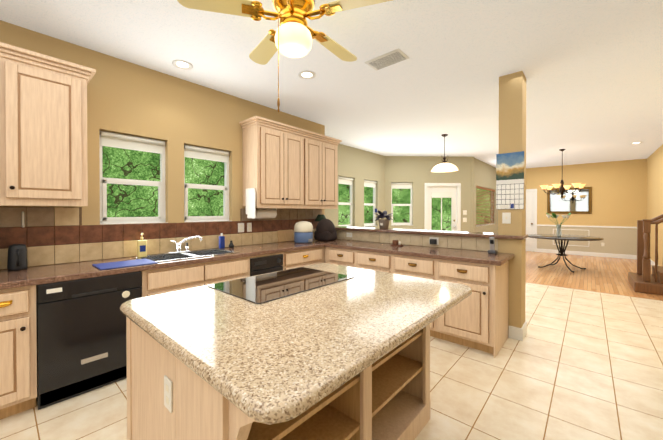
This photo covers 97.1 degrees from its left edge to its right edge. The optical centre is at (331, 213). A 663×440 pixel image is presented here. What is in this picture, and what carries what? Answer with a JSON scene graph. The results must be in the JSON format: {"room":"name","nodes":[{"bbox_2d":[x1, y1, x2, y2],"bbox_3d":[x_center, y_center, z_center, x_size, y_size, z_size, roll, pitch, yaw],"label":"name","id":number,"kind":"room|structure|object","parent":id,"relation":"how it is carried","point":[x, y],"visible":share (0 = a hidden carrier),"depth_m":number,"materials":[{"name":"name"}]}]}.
{"room":"kitchen","nodes":[
{"label":"kitchen","id":0,"kind":"room"},
{"bbox_2d":[0,20,324,269],"bbox_3d":[-2.330,-0.077,2.659,0.150,2.850,6.530,0,1,41],"label":"wall","id":1,"kind":"structure","parent":0,"point":[175,114],"depth_m":3.12,"materials":[{"name":"beige paint"}]},
{"bbox_2d":[0,50,91,205],"bbox_3d":[-2.439,-0.605,2.139,0.359,1.045,0.970,0,1,41],"label":"upper cabinet","id":2,"kind":"object","parent":1,"relation":"attached to","point":[43,129],"depth_m":2.19,"materials":[{"name":"brown wood"}]},
{"bbox_2d":[99,130,167,224],"bbox_3d":[-2.017,-0.341,2.995,0.125,0.907,0.590,0,1,41],"label":"kitchen window","id":3,"kind":"structure","parent":1,"relation":"in","point":[117,140],"depth_m":2.97,"materials":[{"name":"glass"},{"name":"white painted wood"}]},
{"bbox_2d":[0,207,319,269],"bbox_3d":[-1.961,0.185,2.956,0.015,0.489,5.460,0,1,41],"label":"backsplash","id":4,"kind":"structure","parent":1,"relation":"attached to","point":[51,235],"depth_m":2.77,"materials":[{"name":"brown tile"}]},
{"bbox_2d":[22,212,24,226],"bbox_3d":[-2.466,0.047,2.340,0.059,0.127,0.014,0,1,41],"label":"wall hook","id":5,"kind":"object","parent":4,"relation":"attached to","point":[23,224],"visible":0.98,"depth_m":2.34,"materials":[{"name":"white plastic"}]},
{"bbox_2d":[238,223,243,231],"bbox_3d":[-1.183,0.185,3.830,0.008,0.120,0.090,0,1,41],"label":"outlet","id":6,"kind":"object","parent":4,"relation":"attached to","point":[241,227],"depth_m":3.82,"materials":[{"name":"white plastic"}]},
{"bbox_2d":[247,223,251,231],"bbox_3d":[-1.101,0.184,3.923,0.008,0.120,0.070,0,1,41],"label":"outlet","id":7,"kind":"object","parent":4,"relation":"attached to","point":[249,225],"depth_m":3.92,"materials":[{"name":"white plastic"}]},
{"bbox_2d":[184,144,229,222],"bbox_3d":[-1.515,-0.345,3.566,0.125,0.907,0.590,0,1,41],"label":"kitchen window","id":8,"kind":"structure","parent":1,"relation":"in","point":[190,151],"depth_m":3.57,"materials":[{"name":"glass"},{"name":"white painted wood"}]},
{"bbox_2d":[241,120,306,207],"bbox_3d":[-0.779,-0.619,4.028,0.359,1.045,0.780,0,1,41],"label":"upper cabinet","id":9,"kind":"object","parent":1,"relation":"attached to","point":[286,166],"depth_m":3.82,"materials":[{"name":"brown wood"}]},
{"bbox_2d":[246,188,255,217],"bbox_3d":[-1.025,-0.130,3.705,0.230,0.380,0.028,0,1,41],"label":"dish towel","id":10,"kind":"object","parent":9,"relation":"hanging from","point":[250,202],"visible":1,"depth_m":3.68,"materials":[{"name":"white fabric"}]},
{"bbox_2d":[253,208,276,218],"bbox_3d":[-0.903,-0.002,3.928,0.124,0.136,0.362,0,1,41],"label":"paper towel holder","id":11,"kind":"object","parent":9,"relation":"attached to","point":[265,213],"visible":0.69,"depth_m":3.89,"materials":[{"name":"white paper"}]},
{"bbox_2d":[307,132,338,207],"bbox_3d":[-0.267,-0.623,4.610,0.359,1.045,0.770,0,1,41],"label":"upper cabinet","id":12,"kind":"object","parent":1,"relation":"attached to","point":[322,155],"depth_m":4.49,"materials":[{"name":"brown wood"}]},
{"bbox_2d":[320,209,497,250],"bbox_3d":[0.843,0.177,4.105,2.650,0.489,0.030,0,1,41],"label":"backsplash","id":13,"kind":"structure","parent":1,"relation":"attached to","point":[455,242],"depth_m":3.83,"materials":[{"name":"brown tile"}]},
{"bbox_2d":[429,237,438,244],"bbox_3d":[1.284,0.345,3.692,0.120,0.090,0.049,0,1,41],"label":"outlet","id":14,"kind":"object","parent":13,"relation":"attached to","point":[434,240],"depth_m":3.67,"materials":[{"name":"white plastic"}]},
{"bbox_2d":[0,282,662,439],"bbox_3d":[0.152,1.374,2.465,5.850,0.050,9.500,0,1,41],"label":"floor","id":15,"kind":"structure","parent":0,"point":[575,364],"depth_m":2.27,"materials":[{"name":"beige tile"}]},
{"bbox_2d":[36,271,141,409],"bbox_3d":[-2.009,0.914,2.411,0.610,0.861,0.614,0,1,41],"label":"dishwasher","id":16,"kind":"object","parent":15,"relation":"on","point":[81,336],"visible":0.88,"depth_m":2.15,"materials":[{"name":"black metal"}]},
{"bbox_2d":[0,247,324,419],"bbox_3d":[-1.719,0.912,2.735,0.667,0.870,5.440,0,1,41],"label":"base cabinet","id":17,"kind":"object","parent":15,"relation":"on","point":[18,359],"visible":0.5,"depth_m":1.98,"materials":[{"name":"brown wood"}]},
{"bbox_2d":[126,316,389,439],"bbox_3d":[-0.319,0.919,1.812,0.639,0.870,1.456,0,1,41],"label":"base cabinet","id":18,"kind":"object","parent":15,"relation":"on","point":[170,396],"depth_m":1.24,"materials":[{"name":"brown wood"}]},
{"bbox_2d":[186,366,233,407],"bbox_3d":[0.040,0.521,1.498,0.350,0.070,1.410,0,1,41],"label":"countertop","id":19,"kind":"structure","parent":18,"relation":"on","point":[200,381],"depth_m":0.88,"materials":[{"name":"beige wood"}]},
{"bbox_2d":[0,240,335,289],"bbox_3d":[-1.723,0.454,2.745,0.648,0.043,5.455,0,1,41],"label":"countertop","id":20,"kind":"structure","parent":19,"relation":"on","point":[38,275],"depth_m":2.40,"materials":[{"name":"stone"}]},
{"bbox_2d":[7,244,27,270],"bbox_3d":[-2.402,0.335,2.239,0.152,0.200,0.108,0,1,41],"label":"toaster","id":21,"kind":"object","parent":20,"relation":"on","point":[17,258],"visible":1,"depth_m":2.21,"materials":[{"name":"black"}]},
{"bbox_2d":[92,259,157,269],"bbox_3d":[-1.760,0.429,2.501,0.320,0.008,0.400,0,1,41],"label":"drying mat","id":22,"kind":"object","parent":20,"relation":"on","point":[118,264],"visible":0.98,"depth_m":2.48,"materials":[{"name":"blue fabric"}]},
{"bbox_2d":[137,233,146,257],"bbox_3d":[-1.849,0.310,2.859,0.057,0.240,0.080,0,1,41],"label":"lotion bottle","id":23,"kind":"object","parent":20,"relation":"on","point":[141,248],"visible":0.94,"depth_m":2.85,"materials":[{"name":"yellow plastic"}]},
{"bbox_2d":[167,236,201,252],"bbox_3d":[-1.598,0.337,3.196,0.193,0.180,0.299,0,1,41],"label":"faucet","id":24,"kind":"object","parent":20,"relation":"on","point":[178,245],"visible":0.9,"depth_m":3.22,"materials":[{"name":"silver metal"}]},
{"bbox_2d":[133,248,239,261],"bbox_3d":[-1.476,0.514,3.038,0.480,0.182,0.880,0,1,41],"label":"double-basin sink","id":25,"kind":"object","parent":20,"relation":"in","point":[182,255],"visible":0.35,"depth_m":3.11,"materials":[{"name":"silver metal"}]},
{"bbox_2d":[219,233,224,248],"bbox_3d":[-1.336,0.332,3.566,0.040,0.185,0.064,0,1,41],"label":"soap bottle","id":26,"kind":"object","parent":20,"relation":"on","point":[221,241],"visible":1,"depth_m":3.55,"materials":[{"name":"blue plastic"}]},
{"bbox_2d":[278,229,293,241],"bbox_3d":[-0.702,0.210,4.406,0.082,0.416,0.300,0,1,41],"label":"cutting board","id":27,"kind":"object","parent":20,"relation":"on","point":[285,235],"visible":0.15,"depth_m":4.38,"materials":[{"name":"brown wood"}]},
{"bbox_2d":[120,263,471,423],"bbox_3d":[-0.102,0.461,1.623,1.270,0.043,1.530,0,1,41],"label":"countertop","id":28,"kind":"structure","parent":19,"relation":"on","point":[284,359],"depth_m":1.12,"materials":[{"name":"stone"}]},
{"bbox_2d":[208,267,353,303],"bbox_3d":[-0.296,0.434,1.880,0.530,0.006,0.780,0,1,41],"label":"cooktop","id":29,"kind":"object","parent":28,"relation":"in","point":[263,288],"visible":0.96,"depth_m":1.78,"materials":[{"name":"black glass"}]},
{"bbox_2d":[312,239,323,242],"bbox_3d":[-0.145,0.441,4.554,0.390,0.043,0.655,0,1,41],"label":"countertop","id":30,"kind":"structure","parent":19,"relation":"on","point":[314,241],"depth_m":4.40,"materials":[{"name":"stone"}]},
{"bbox_2d":[294,221,312,242],"bbox_3d":[-0.402,0.265,4.248,0.288,0.310,0.276,0,1,41],"label":"jug","id":31,"kind":"object","parent":30,"relation":"on","point":[303,231],"visible":1,"depth_m":4.14,"materials":[{"name":"blue"}]},
{"bbox_2d":[315,215,325,220],"bbox_3d":[-0.172,0.216,4.806,0.220,0.400,0.217,0,1,41],"label":"hat","id":32,"kind":"object","parent":30,"relation":"on","point":[319,217],"visible":0.46,"depth_m":4.74,"materials":[{"name":"green fabric"}]},
{"bbox_2d":[314,219,336,240],"bbox_3d":[-0.092,0.248,4.549,0.318,0.340,0.272,0,1,41],"label":"backpack","id":33,"kind":"object","parent":30,"relation":"on","point":[325,230],"visible":1,"depth_m":4.44,"materials":[{"name":"brown fabric"}]},
{"bbox_2d":[324,239,513,265],"bbox_3d":[0.930,0.448,3.609,2.172,0.043,0.655,0,1,41],"label":"countertop","id":34,"kind":"structure","parent":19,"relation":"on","point":[472,256],"depth_m":3.30,"materials":[{"name":"stone"}]},
{"bbox_2d":[390,240,402,245],"bbox_3d":[0.860,0.385,3.846,0.140,0.075,0.090,0,1,41],"label":"basket","id":35,"kind":"object","parent":34,"relation":"on","point":[394,242],"visible":1,"depth_m":3.83,"materials":[{"name":"brown wicker"}]},
{"bbox_2d":[488,237,497,253],"bbox_3d":[1.728,0.339,3.136,0.080,0.177,0.090,0,1,41],"label":"cordless phone","id":36,"kind":"object","parent":34,"relation":"on","point":[492,250],"visible":1,"depth_m":3.11,"materials":[{"name":"grey plastic"}]},
{"bbox_2d":[250,254,282,275],"bbox_3d":[-0.959,0.917,3.602,0.615,0.838,0.449,0,1,41],"label":"trash compactor","id":37,"kind":"object","parent":15,"relation":"on","point":[265,265],"visible":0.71,"depth_m":3.38,"materials":[{"name":"black metal"}]},
{"bbox_2d":[325,247,356,267],"bbox_3d":[0.305,0.902,4.172,0.540,0.870,0.629,0,1,41],"label":"base cabinet","id":38,"kind":"object","parent":15,"relation":"on","point":[338,256],"depth_m":3.91,"materials":[{"name":"brown wood"}]},
{"bbox_2d":[357,250,392,272],"bbox_3d":[0.707,0.905,3.819,0.530,0.870,0.629,0,1,41],"label":"base cabinet","id":39,"kind":"object","parent":15,"relation":"on","point":[383,262],"depth_m":3.56,"materials":[{"name":"brown wood"}]},
{"bbox_2d":[393,254,436,337],"bbox_3d":[1.101,0.907,3.472,0.520,0.870,0.629,0,1,41],"label":"base cabinet","id":40,"kind":"object","parent":15,"relation":"on","point":[421,267],"depth_m":3.20,"materials":[{"name":"brown wood"}]},
{"bbox_2d":[437,259,508,357],"bbox_3d":[1.503,0.910,3.118,0.552,0.870,0.629,0,1,41],"label":"base cabinet","id":41,"kind":"object","parent":15,"relation":"on","point":[477,318],"depth_m":2.85,"materials":[{"name":"brown wood"}]},
{"bbox_2d":[0,0,662,167],"bbox_3d":[1.968,-1.565,4.509,5.850,0.100,15.000,0,1,41],"label":"ceiling","id":42,"kind":"structure","parent":0,"point":[592,70],"depth_m":2.95,"materials":[{"name":"white paint"}]},
{"bbox_2d":[172,60,192,69],"bbox_3d":[-1.503,-1.499,2.954,0.190,0.010,0.190,0,1,41],"label":"recessed light","id":43,"kind":"object","parent":42,"relation":"in","point":[180,64],"visible":0.96,"depth_m":2.95,"materials":[{"name":"white glass"}]},
{"bbox_2d":[177,0,391,112],"bbox_3d":[-0.217,-1.047,1.872,1.280,0.898,1.249,0,1,41],"label":"ceiling fan","id":44,"kind":"object","parent":42,"relation":"hanging from","point":[294,34],"visible":1,"depth_m":1.76,"materials":[{"name":"gold metal"}]},
{"bbox_2d":[298,70,315,78],"bbox_3d":[-0.267,-1.500,3.172,0.190,0.010,0.190,0,1,41],"label":"recessed light","id":45,"kind":"object","parent":42,"relation":"in","point":[306,74],"visible":1,"depth_m":3.16,"materials":[{"name":"white glass"}]},
{"bbox_2d":[364,48,408,70],"bbox_3d":[0.540,-1.497,2.862,0.380,0.012,0.220,0,1,41],"label":"ceiling vent","id":46,"kind":"object","parent":42,"relation":"in","point":[388,59],"visible":1,"depth_m":2.84,"materials":[{"name":"silver metal"}]},
{"bbox_2d":[431,134,457,171],"bbox_3d":[2.188,-1.176,5.663,0.500,0.694,0.500,0,1,41],"label":"light","id":47,"kind":"object","parent":42,"relation":"hanging from","point":[444,166],"visible":1,"depth_m":5.62,"materials":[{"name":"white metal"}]},
{"bbox_2d":[540,149,585,197],"bbox_3d":[5.511,-0.953,6.991,0.858,1.160,0.872,0,1,41],"label":"dining chandelier","id":48,"kind":"object","parent":42,"relation":"hanging from","point":[563,188],"visible":1,"depth_m":6.97,"materials":[{"name":"brown metal"}]},
{"bbox_2d":[325,144,384,227],"bbox_3d":[0.319,-0.106,6.688,0.150,2.850,3.320,0,1,41],"label":"wall","id":49,"kind":"structure","parent":0,"point":[359,166],"depth_m":6.99,"materials":[{"name":"paint"}]},
{"bbox_2d":[338,176,353,226],"bbox_3d":[0.302,-0.250,6.649,0.125,1.162,0.600,0,1,41],"label":"nook window","id":50,"kind":"structure","parent":49,"relation":"in","point":[345,180],"depth_m":6.80,"materials":[{"name":"white wood"}]},
{"bbox_2d":[364,180,377,226],"bbox_3d":[0.949,-0.255,7.385,0.125,1.162,0.620,0,1,41],"label":"nook window","id":51,"kind":"structure","parent":49,"relation":"in","point":[367,183],"depth_m":7.53,"materials":[{"name":"white wood"}]},
{"bbox_2d":[385,156,473,231],"bbox_3d":[2.609,-0.115,7.949,2.480,2.850,0.150,0,0,-2],"label":"wall","id":52,"kind":"structure","parent":0,"point":[416,172],"depth_m":7.87,"materials":[{"name":"paint"}]},
{"bbox_2d":[391,183,412,225],"bbox_3d":[1.895,-0.259,7.915,0.590,1.162,0.125,0,0,-2],"label":"nook window","id":53,"kind":"structure","parent":52,"relation":"in","point":[401,185],"depth_m":7.91,"materials":[{"name":"white wood"}]},
{"bbox_2d":[424,183,460,230],"bbox_3d":[2.990,0.244,7.950,0.980,2.128,0.157,0,0,-2],"label":"patio door","id":54,"kind":"structure","parent":52,"relation":"in","point":[452,191],"depth_m":7.92,"materials":[{"name":"white painted wood"},{"name":"glass"}]},
{"bbox_2d":[463,210,466,221],"bbox_3d":[3.601,0.066,7.899,0.083,0.297,0.011,0,0,-2],"label":"light switch","id":55,"kind":"object","parent":52,"relation":"attached to","point":[464,213],"visible":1,"depth_m":7.89,"materials":[{"name":"white plastic"}]},
{"bbox_2d":[471,156,497,232],"bbox_3d":[4.950,-0.125,9.341,0.150,2.850,3.720,0,1,41],"label":"wall","id":56,"kind":"structure","parent":0,"point":[484,175],"depth_m":8.86,"materials":[{"name":"paint"}]},
{"bbox_2d":[476,186,494,226],"bbox_3d":[4.755,-0.217,9.099,0.125,1.162,2.240,0,1,41],"label":"window blinds","id":57,"kind":"object","parent":56,"relation":"attached to","point":[491,199],"visible":0.65,"depth_m":9.07,"materials":[{"name":"white"}]},
{"bbox_2d":[498,71,525,332],"bbox_3d":[2.015,-0.081,3.263,0.220,2.850,0.265,0,1,41],"label":"pillar","id":58,"kind":"structure","parent":0,"point":[512,112],"depth_m":3.15,"materials":[{"name":"beige paint"}]},
{"bbox_2d":[502,213,510,223],"bbox_3d":[1.901,0.049,3.179,0.080,0.120,0.012,0,1,41],"label":"light switch","id":59,"kind":"object","parent":58,"relation":"attached to","point":[506,218],"visible":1,"depth_m":3.18,"materials":[{"name":"white plastic"}]},
{"bbox_2d":[496,151,523,208],"bbox_3d":[1.923,-0.351,3.156,0.260,0.610,0.011,0,1,41],"label":"calendar","id":60,"kind":"object","parent":58,"relation":"attached to","point":[509,180],"visible":1,"depth_m":3.15,"materials":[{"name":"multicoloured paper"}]},
{"bbox_2d":[508,321,526,340],"bbox_3d":[2.060,1.279,3.233,0.130,0.130,0.295,0,1,41],"label":"baseboard","id":61,"kind":"structure","parent":58,"relation":"attached to","point":[516,333],"depth_m":3.13,"materials":[{"name":"white wood"}]},
{"bbox_2d":[526,159,646,254],"bbox_3d":[7.535,-0.126,9.445,3.894,2.850,0.150,0,1,41],"label":"wall","id":62,"kind":"structure","parent":0,"point":[619,193],"depth_m":8.80,"materials":[{"name":"paint"}]},
{"bbox_2d":[526,189,536,251],"bbox_3d":[6.600,0.228,10.184,0.910,2.128,0.098,0,1,41],"label":"room door","id":63,"kind":"structure","parent":62,"relation":"in","point":[531,214],"depth_m":9.99,"materials":[{"name":"white wood"}]},
{"bbox_2d":[547,187,591,213],"bbox_3d":[7.546,-0.410,9.309,1.100,0.820,0.033,0,1,41],"label":"mirror","id":64,"kind":"object","parent":62,"relation":"attached to","point":[580,202],"visible":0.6,"depth_m":9.26,"materials":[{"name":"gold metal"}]},
{"bbox_2d":[537,224,636,258],"bbox_3d":[7.479,0.835,9.388,3.594,0.930,0.020,0,1,41],"label":"trim","id":65,"kind":"structure","parent":62,"relation":"attached to","point":[623,256],"depth_m":9.01,"materials":[{"name":"white"}]},
{"bbox_2d":[525,251,662,300],"bbox_3d":[5.104,1.334,8.097,5.850,0.050,5.500,0,1,41],"label":"floor","id":66,"kind":"structure","parent":0,"point":[608,275],"depth_m":6.45,"materials":[{"name":"brown wood"}]},
{"bbox_2d":[528,234,603,272],"bbox_3d":[5.511,0.929,7.004,1.470,0.775,1.470,0,1,41],"label":"dining table","id":67,"kind":"object","parent":66,"relation":"on","point":[562,237],"visible":0.98,"depth_m":6.92,"materials":[{"name":"brown"}]},
{"bbox_2d":[546,213,570,235],"bbox_3d":[5.368,0.259,6.945,0.485,0.564,0.697,0,1,41],"label":"vase","id":68,"kind":"object","parent":67,"relation":"on","point":[558,226],"visible":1,"depth_m":6.93,"materials":[{"name":"clear glass"}]},
{"bbox_2d":[628,265,662,294],"bbox_3d":[5.734,1.155,5.165,0.626,0.350,1.070,0,1,41],"label":"stairs","id":69,"kind":"structure","parent":66,"relation":"on","point":[638,283],"depth_m":4.93,"materials":[{"name":"brown wood"}]},
{"bbox_2d":[637,214,662,281],"bbox_3d":[5.809,0.522,5.158,0.533,1.272,0.835,0,1,41],"label":"stair railing","id":70,"kind":"object","parent":69,"relation":"on","point":[643,249],"visible":1,"depth_m":5.01,"materials":[{"name":"brown wood"}]},
{"bbox_2d":[647,144,662,265],"bbox_3d":[4.205,-0.076,2.520,0.550,2.850,14.950,0,1,41],"label":"wall","id":71,"kind":"structure","parent":0,"point":[654,184],"depth_m":7.13,"materials":[{"name":"beige paint"}]},
{"bbox_3d":[0.882,0.802,4.176,2.680,1.070,0.120,0,1,41],"label":"wall","id":72,"kind":"structure","parent":0,"visible":0},
{"bbox_2d":[335,226,527,239],"bbox_3d":[1.012,0.246,4.137,2.918,0.038,0.360,0,1,41],"label":"bar","id":73,"kind":"object","parent":72,"relation":"on","point":[449,233],"visible":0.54,"depth_m":3.73,"materials":[{"name":"stone"}]},
{"bbox_2d":[374,209,392,228],"bbox_3d":[0.774,0.074,4.355,0.295,0.300,0.308,0,1,41],"label":"potted plant","id":74,"kind":"object","parent":73,"relation":"on","point":[383,223],"visible":1,"depth_m":4.28,"materials":[{"name":"black plant"}]},
{"label":"outside","id":75,"kind":"structure","parent":0,"visible":0},
{"bbox_2d":[102,146,223,216],"bbox_3d":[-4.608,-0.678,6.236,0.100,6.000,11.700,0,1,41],"label":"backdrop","id":76,"kind":"structure","parent":75,"point":[123,200],"depth_m":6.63,"materials":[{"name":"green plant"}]},
{"bbox_2d":[338,184,489,230],"bbox_3d":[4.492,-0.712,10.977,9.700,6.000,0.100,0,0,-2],"label":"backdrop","id":77,"kind":"structure","parent":75,"point":[401,214],"depth_m":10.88,"materials":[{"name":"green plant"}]}
]}

